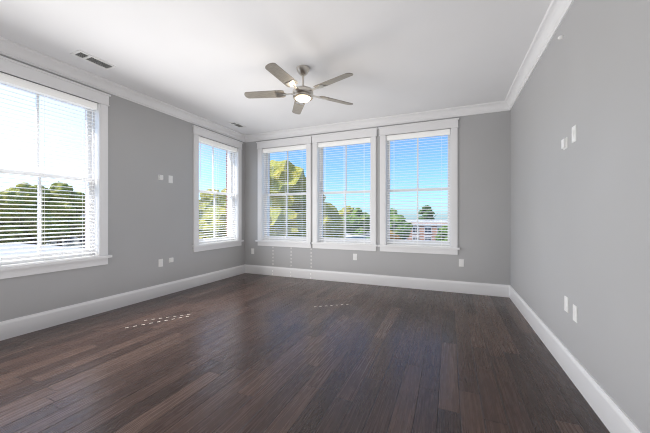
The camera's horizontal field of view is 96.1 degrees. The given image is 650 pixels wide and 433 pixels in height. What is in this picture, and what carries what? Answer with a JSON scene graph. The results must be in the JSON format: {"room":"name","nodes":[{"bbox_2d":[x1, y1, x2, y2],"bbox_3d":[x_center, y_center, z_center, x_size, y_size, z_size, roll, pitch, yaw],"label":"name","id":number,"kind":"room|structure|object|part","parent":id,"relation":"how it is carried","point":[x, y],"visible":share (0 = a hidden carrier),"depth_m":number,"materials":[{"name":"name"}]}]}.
{"room":"empty living room","nodes":[
{"label":"empty living room","id":0,"kind":"room"},
{"bbox_2d":[0,54,244,321],"bbox_3d":[-3.453,2.950,2.512,0.320,10.500,8.200,0,0,23],"label":"wall","id":1,"kind":"structure","parent":0,"point":[150,219],"depth_m":4.10,"materials":[{"name":"paint"}]},
{"bbox_2d":[0,55,111,278],"bbox_3d":[-3.123,-0.470,3.193,0.355,2.150,1.290,0,0,23],"label":"window","id":2,"kind":"structure","parent":1,"relation":"in","point":[16,69],"depth_m":3.44,"materials":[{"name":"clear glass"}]},
{"bbox_3d":[-3.132,-0.455,3.197,0.095,1.890,1.030,0,0,23],"label":"window sashes","id":3,"kind":"part","parent":2,"relation":"part of","materials":[{"name":"white wood"}]},
{"bbox_2d":[0,72,96,266],"bbox_3d":[-3.050,-0.449,3.162,0.078,1.898,1.006,0,0,23],"label":"window blind","id":4,"kind":"object","parent":2,"relation":"attached to","point":[34,88],"visible":0.88,"depth_m":3.15,"materials":[{"name":"white plastic"}]},
{"bbox_2d":[0,265,243,340],"bbox_3d":[-3.298,1.110,2.446,0.016,0.180,8.200,0,0,23],"label":"baseboard","id":5,"kind":"structure","parent":1,"relation":"attached to","point":[11,328],"depth_m":3.62,"materials":[{"name":"white wood"}]},
{"bbox_2d":[0,37,247,141],"bbox_3d":[-3.262,-1.637,2.431,0.095,0.125,8.200,0,0,23],"label":"crown molding","id":6,"kind":"structure","parent":1,"relation":"attached to","point":[8,48],"depth_m":3.60,"materials":[{"name":"white wood"}]},
{"bbox_2d":[158,259,162,266],"bbox_3d":[-2.473,0.700,4.399,0.010,0.116,0.072,0,0,23],"label":"electrical outlet","id":7,"kind":"object","parent":1,"relation":"attached to","point":[160,262],"visible":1,"depth_m":4.39,"materials":[{"name":"white plastic"}]},
{"bbox_2d":[192,125,243,251],"bbox_3d":[-2.111,-0.470,5.578,0.355,2.150,1.290,0,0,23],"label":"window","id":8,"kind":"structure","parent":1,"relation":"in","point":[212,136],"depth_m":5.59,"materials":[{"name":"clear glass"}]},
{"bbox_3d":[-2.120,-0.455,5.582,0.095,1.890,1.030,0,0,23],"label":"window sashes","id":9,"kind":"part","parent":8,"relation":"part of","materials":[{"name":"white wood"}]},
{"bbox_2d":[199,136,236,243],"bbox_3d":[-2.038,-0.449,5.547,0.078,1.898,1.006,0,0,23],"label":"window blind","id":10,"kind":"object","parent":8,"relation":"attached to","point":[216,144],"visible":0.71,"depth_m":5.56,"materials":[{"name":"white plastic"}]},
{"bbox_2d":[0,0,551,134],"bbox_3d":[-1.078,-1.825,1.504,5.480,0.250,8.840,0,0,23],"label":"ceiling","id":11,"kind":"structure","parent":0,"point":[209,60],"depth_m":2.95,"materials":[{"name":"paint"}]},
{"bbox_2d":[70,50,115,69],"bbox_3d":[-2.509,-1.695,3.176,0.160,0.010,0.360,0,0,23],"label":"ceiling vent","id":12,"kind":"object","parent":11,"relation":"in","point":[92,59],"visible":0.98,"depth_m":3.16,"materials":[{"name":"white metal"}]},
{"bbox_2d":[229,122,245,127],"bbox_3d":[-1.626,-1.695,5.408,0.150,0.010,0.300,0,0,23],"label":"ceiling vent","id":13,"kind":"object","parent":11,"relation":"in","point":[236,124],"visible":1,"depth_m":5.39,"materials":[{"name":"white metal"}]},
{"bbox_2d":[244,63,352,113],"bbox_3d":[-0.276,-1.508,3.296,1.320,0.385,1.266,0,0,23],"label":"fan","id":14,"kind":"object","parent":11,"relation":"hanging from","point":[302,95],"visible":1,"depth_m":3.29,"materials":[{"name":"silver metal"}]},
{"bbox_2d":[0,273,609,432],"bbox_3d":[-1.078,1.325,1.504,5.480,0.250,8.840,0,0,23],"label":"floor","id":15,"kind":"structure","parent":0,"point":[249,353],"depth_m":2.32,"materials":[{"name":"brown wood"}]},
{"bbox_2d":[245,110,509,284],"bbox_3d":[0.586,2.950,5.425,5.480,10.500,0.320,0,0,23],"label":"wall","id":16,"kind":"structure","parent":0,"point":[484,195],"depth_m":4.58,"materials":[{"name":"paint"}]},
{"bbox_2d":[255,136,311,247],"bbox_3d":[-0.781,-0.470,5.965,1.290,2.150,0.355,0,0,23],"label":"window","id":17,"kind":"structure","parent":16,"relation":"in","point":[286,142],"depth_m":5.96,"materials":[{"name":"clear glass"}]},
{"bbox_2d":[263,144,305,241],"bbox_3d":[-0.812,-0.449,5.892,1.006,1.898,0.078,0,0,23],"label":"window blind","id":18,"kind":"object","parent":17,"relation":"attached to","point":[285,149],"visible":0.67,"depth_m":5.90,"materials":[{"name":"white plastic"}]},
{"bbox_3d":[-0.777,-0.455,5.974,1.030,1.890,0.095,0,0,23],"label":"window sashes","id":19,"kind":"part","parent":17,"relation":"part of","materials":[{"name":"white wood"}]},
{"bbox_2d":[310,128,377,250],"bbox_3d":[0.383,-0.470,5.471,1.290,2.150,0.355,0,0,23],"label":"window","id":20,"kind":"structure","parent":16,"relation":"in","point":[371,133],"depth_m":5.44,"materials":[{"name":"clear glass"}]},
{"bbox_2d":[318,138,370,243],"bbox_3d":[0.352,-0.449,5.398,1.006,1.898,0.078,0,0,23],"label":"window blind","id":21,"kind":"object","parent":20,"relation":"attached to","point":[345,142],"visible":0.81,"depth_m":5.41,"materials":[{"name":"white plastic"}]},
{"bbox_3d":[0.387,-0.455,5.480,1.030,1.890,0.095,0,0,23],"label":"window sashes","id":22,"kind":"part","parent":20,"relation":"part of","materials":[{"name":"white wood"}]},
{"bbox_2d":[244,101,503,142],"bbox_3d":[0.515,-1.637,5.231,4.620,0.125,0.095,0,0,23],"label":"crown molding","id":23,"kind":"structure","parent":16,"relation":"attached to","point":[498,106],"depth_m":5.00,"materials":[{"name":"white wood"}]},
{"bbox_2d":[244,264,507,296],"bbox_3d":[0.516,1.110,5.272,4.770,0.180,0.016,0,0,23],"label":"baseboard","id":24,"kind":"structure","parent":16,"relation":"attached to","point":[499,290],"depth_m":5.02,"materials":[{"name":"white wood"}]},
{"bbox_2d":[378,118,459,254],"bbox_3d":[1.575,-0.470,4.965,1.290,2.150,0.355,0,0,23],"label":"window","id":25,"kind":"structure","parent":16,"relation":"in","point":[450,124],"depth_m":4.87,"materials":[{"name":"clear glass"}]},
{"bbox_2d":[387,129,449,246],"bbox_3d":[1.544,-0.449,4.892,1.006,1.898,0.078,0,0,23],"label":"window blind","id":26,"kind":"object","parent":25,"relation":"attached to","point":[419,134],"visible":0.92,"depth_m":4.87,"materials":[{"name":"white plastic"}]},
{"bbox_3d":[1.579,-0.455,4.974,1.030,1.890,0.095,0,0,23],"label":"window sashes","id":27,"kind":"part","parent":25,"relation":"part of","materials":[{"name":"white wood"}]},
{"bbox_2d":[459,259,463,266],"bbox_3d":[2.142,0.730,4.586,0.072,0.116,0.010,0,0,23],"label":"electrical outlet","id":28,"kind":"object","parent":16,"relation":"attached to","point":[461,262],"visible":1,"depth_m":4.58,"materials":[{"name":"white plastic"}]},
{"bbox_2d":[510,0,649,432],"bbox_3d":[1.297,-0.550,0.496,0.320,3.500,8.200,0,0,23],"label":"wall","id":29,"kind":"structure","parent":0,"point":[580,222],"depth_m":1.86,"materials":[{"name":"paint"}]},
{"bbox_2d":[504,0,573,110],"bbox_3d":[1.106,-1.637,0.577,0.095,0.125,8.200,0,0,23],"label":"crown molding","id":30,"kind":"structure","parent":29,"relation":"attached to","point":[556,13],"depth_m":2.81,"materials":[{"name":"white wood"}]},
{"bbox_2d":[561,137,567,149],"bbox_3d":[1.870,-0.570,2.284,0.022,0.085,0.075,0,0,23],"label":"light switch","id":31,"kind":"object","parent":29,"relation":"attached to","point":[564,143],"visible":1,"depth_m":2.26,"materials":[{"name":"white plastic"}]},
{"bbox_2d":[564,296,568,312],"bbox_3d":[1.868,0.680,2.263,0.010,0.116,0.072,0,0,23],"label":"electrical outlet","id":32,"kind":"object","parent":29,"relation":"attached to","point":[566,304],"visible":1,"depth_m":2.25,"materials":[{"name":"white plastic"}]},
{"bbox_2d":[572,125,575,142],"bbox_3d":[1.808,-0.600,2.126,0.012,0.116,0.072,0,0,23],"label":"light switch","id":33,"kind":"object","parent":29,"relation":"attached to","point":[573,134],"visible":0.98,"depth_m":2.11,"materials":[{"name":"white plastic"}]},
{"bbox_2d":[508,285,641,432],"bbox_3d":[1.142,1.110,0.561,0.016,0.180,8.200,0,0,23],"label":"baseboard","id":34,"kind":"structure","parent":29,"relation":"attached to","point":[611,414],"depth_m":1.99,"materials":[{"name":"white wood"}]},
{"bbox_2d":[573,304,577,322],"bbox_3d":[1.802,0.700,2.107,0.010,0.116,0.072,0,0,23],"label":"electrical outlet","id":35,"kind":"object","parent":29,"relation":"attached to","point":[575,313],"visible":1,"depth_m":2.09,"materials":[{"name":"white plastic"}]},
{"label":"outside","id":36,"kind":"structure","parent":0,"visible":0},
{"bbox_2d":[347,220,447,238],"bbox_3d":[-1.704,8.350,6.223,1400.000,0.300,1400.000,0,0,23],"label":"ground","id":37,"kind":"structure","parent":36,"point":[369,232],"depth_m":140.83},
{"bbox_2d":[0,188,36,241],"bbox_3d":[-42.922,2.067,38.666,8.884,12.365,9.717,0,0,23],"label":"tree","id":38,"kind":"object","parent":37,"relation":"on","point":[12,211],"depth_m":37.27,"materials":[{"name":"green plant"}]},
{"bbox_2d":[0,182,65,244],"bbox_3d":[-41.027,1.813,41.447,8.002,12.874,8.752,0,0,23],"label":"tree","id":39,"kind":"object","parent":37,"relation":"on","point":[26,185],"depth_m":39.53,"materials":[{"name":"green plant"}]},
{"bbox_2d":[0,244,84,256],"bbox_3d":[-31.915,5.675,9.270,26.500,5.150,42.500,0,0,23],"label":"building","id":40,"kind":"structure","parent":37,"relation":"on","point":[21,249],"depth_m":27.43,"materials":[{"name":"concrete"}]},
{"bbox_2d":[41,181,84,245],"bbox_3d":[-39.682,1.500,44.306,7.864,13.501,8.036,0,0,23],"label":"tree","id":41,"kind":"object","parent":37,"relation":"on","point":[65,206],"depth_m":42.59,"materials":[{"name":"green plant"}]},
{"bbox_2d":[46,214,84,247],"bbox_3d":[-42.451,2.275,56.110,13.500,11.950,10.500,0,0,-2],"label":"building","id":42,"kind":"structure","parent":37,"relation":"on","point":[75,241],"depth_m":51.03,"materials":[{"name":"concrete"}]},
{"bbox_2d":[199,189,218,238],"bbox_3d":[-11.634,2.703,30.562,7.434,11.094,7.337,0,0,23],"label":"tree","id":43,"kind":"object","parent":37,"relation":"on","point":[209,203],"depth_m":28.54,"materials":[{"name":"green plant"}]},
{"bbox_2d":[199,160,343,237],"bbox_3d":[-3.674,2.174,22.134,11.410,12.151,10.317,0,0,23],"label":"tree","id":44,"kind":"object","parent":37,"relation":"on","point":[292,179],"depth_m":18.78,"materials":[{"name":"green plant"}]},
{"bbox_2d":[338,206,352,234],"bbox_3d":[4.955,2.626,78.874,9.091,11.249,8.704,0,0,23],"label":"tree","id":45,"kind":"object","parent":37,"relation":"on","point":[348,210],"depth_m":78.23,"materials":[{"name":"green plant"}]},
{"bbox_2d":[346,234,365,237],"bbox_3d":[-5.405,5.675,51.249,12.500,5.150,22.500,0,0,-42],"label":"building","id":46,"kind":"structure","parent":37,"relation":"on","point":[350,236],"depth_m":46.56,"materials":[{"name":"concrete"}]},
{"bbox_2d":[342,208,369,235],"bbox_3d":[7.140,3.112,67.736,7.982,10.276,8.287,0,0,23],"label":"tree","id":47,"kind":"object","parent":37,"relation":"on","point":[358,217],"depth_m":65.58,"materials":[{"name":"green plant"}]},
{"bbox_2d":[390,208,396,215],"bbox_3d":[17.794,2.830,82.662,8.956,10.840,7.699,0,0,23],"label":"tree","id":48,"kind":"object","parent":37,"relation":"on","point":[393,211],"depth_m":80.81,"materials":[{"name":"green plant"}]},
{"bbox_2d":[390,231,401,239],"bbox_3d":[9.610,5.064,39.931,3.778,6.371,4.248,0,0,23],"label":"tree","id":49,"kind":"object","parent":37,"relation":"on","point":[394,236],"depth_m":39.33,"materials":[{"name":"green plant"}]},
{"bbox_2d":[390,215,412,239],"bbox_3d":[12.116,3.924,51.294,6.351,8.652,5.991,0,0,23],"label":"tree","id":50,"kind":"object","parent":37,"relation":"on","point":[401,217],"depth_m":49.67,"materials":[{"name":"green plant"}]},
{"bbox_2d":[404,220,447,239],"bbox_3d":[21.049,4.600,63.920,14.500,7.300,11.500,0,0,17],"label":"building","id":51,"kind":"structure","parent":37,"relation":"on","point":[426,225],"depth_m":58.37,"materials":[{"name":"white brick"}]},
{"bbox_2d":[418,205,435,220],"bbox_3d":[29.699,2.425,85.103,5.966,11.651,4.873,0,0,23],"label":"tree","id":52,"kind":"object","parent":37,"relation":"on","point":[425,216],"depth_m":83.86,"materials":[{"name":"green plant"}]},
{"bbox_2d":[435,226,447,240],"bbox_3d":[21.162,4.761,50.195,4.851,6.977,5.513,0,0,23],"label":"tree","id":53,"kind":"object","parent":37,"relation":"on","point":[442,234],"depth_m":49.95,"materials":[{"name":"green plant"}]}
]}

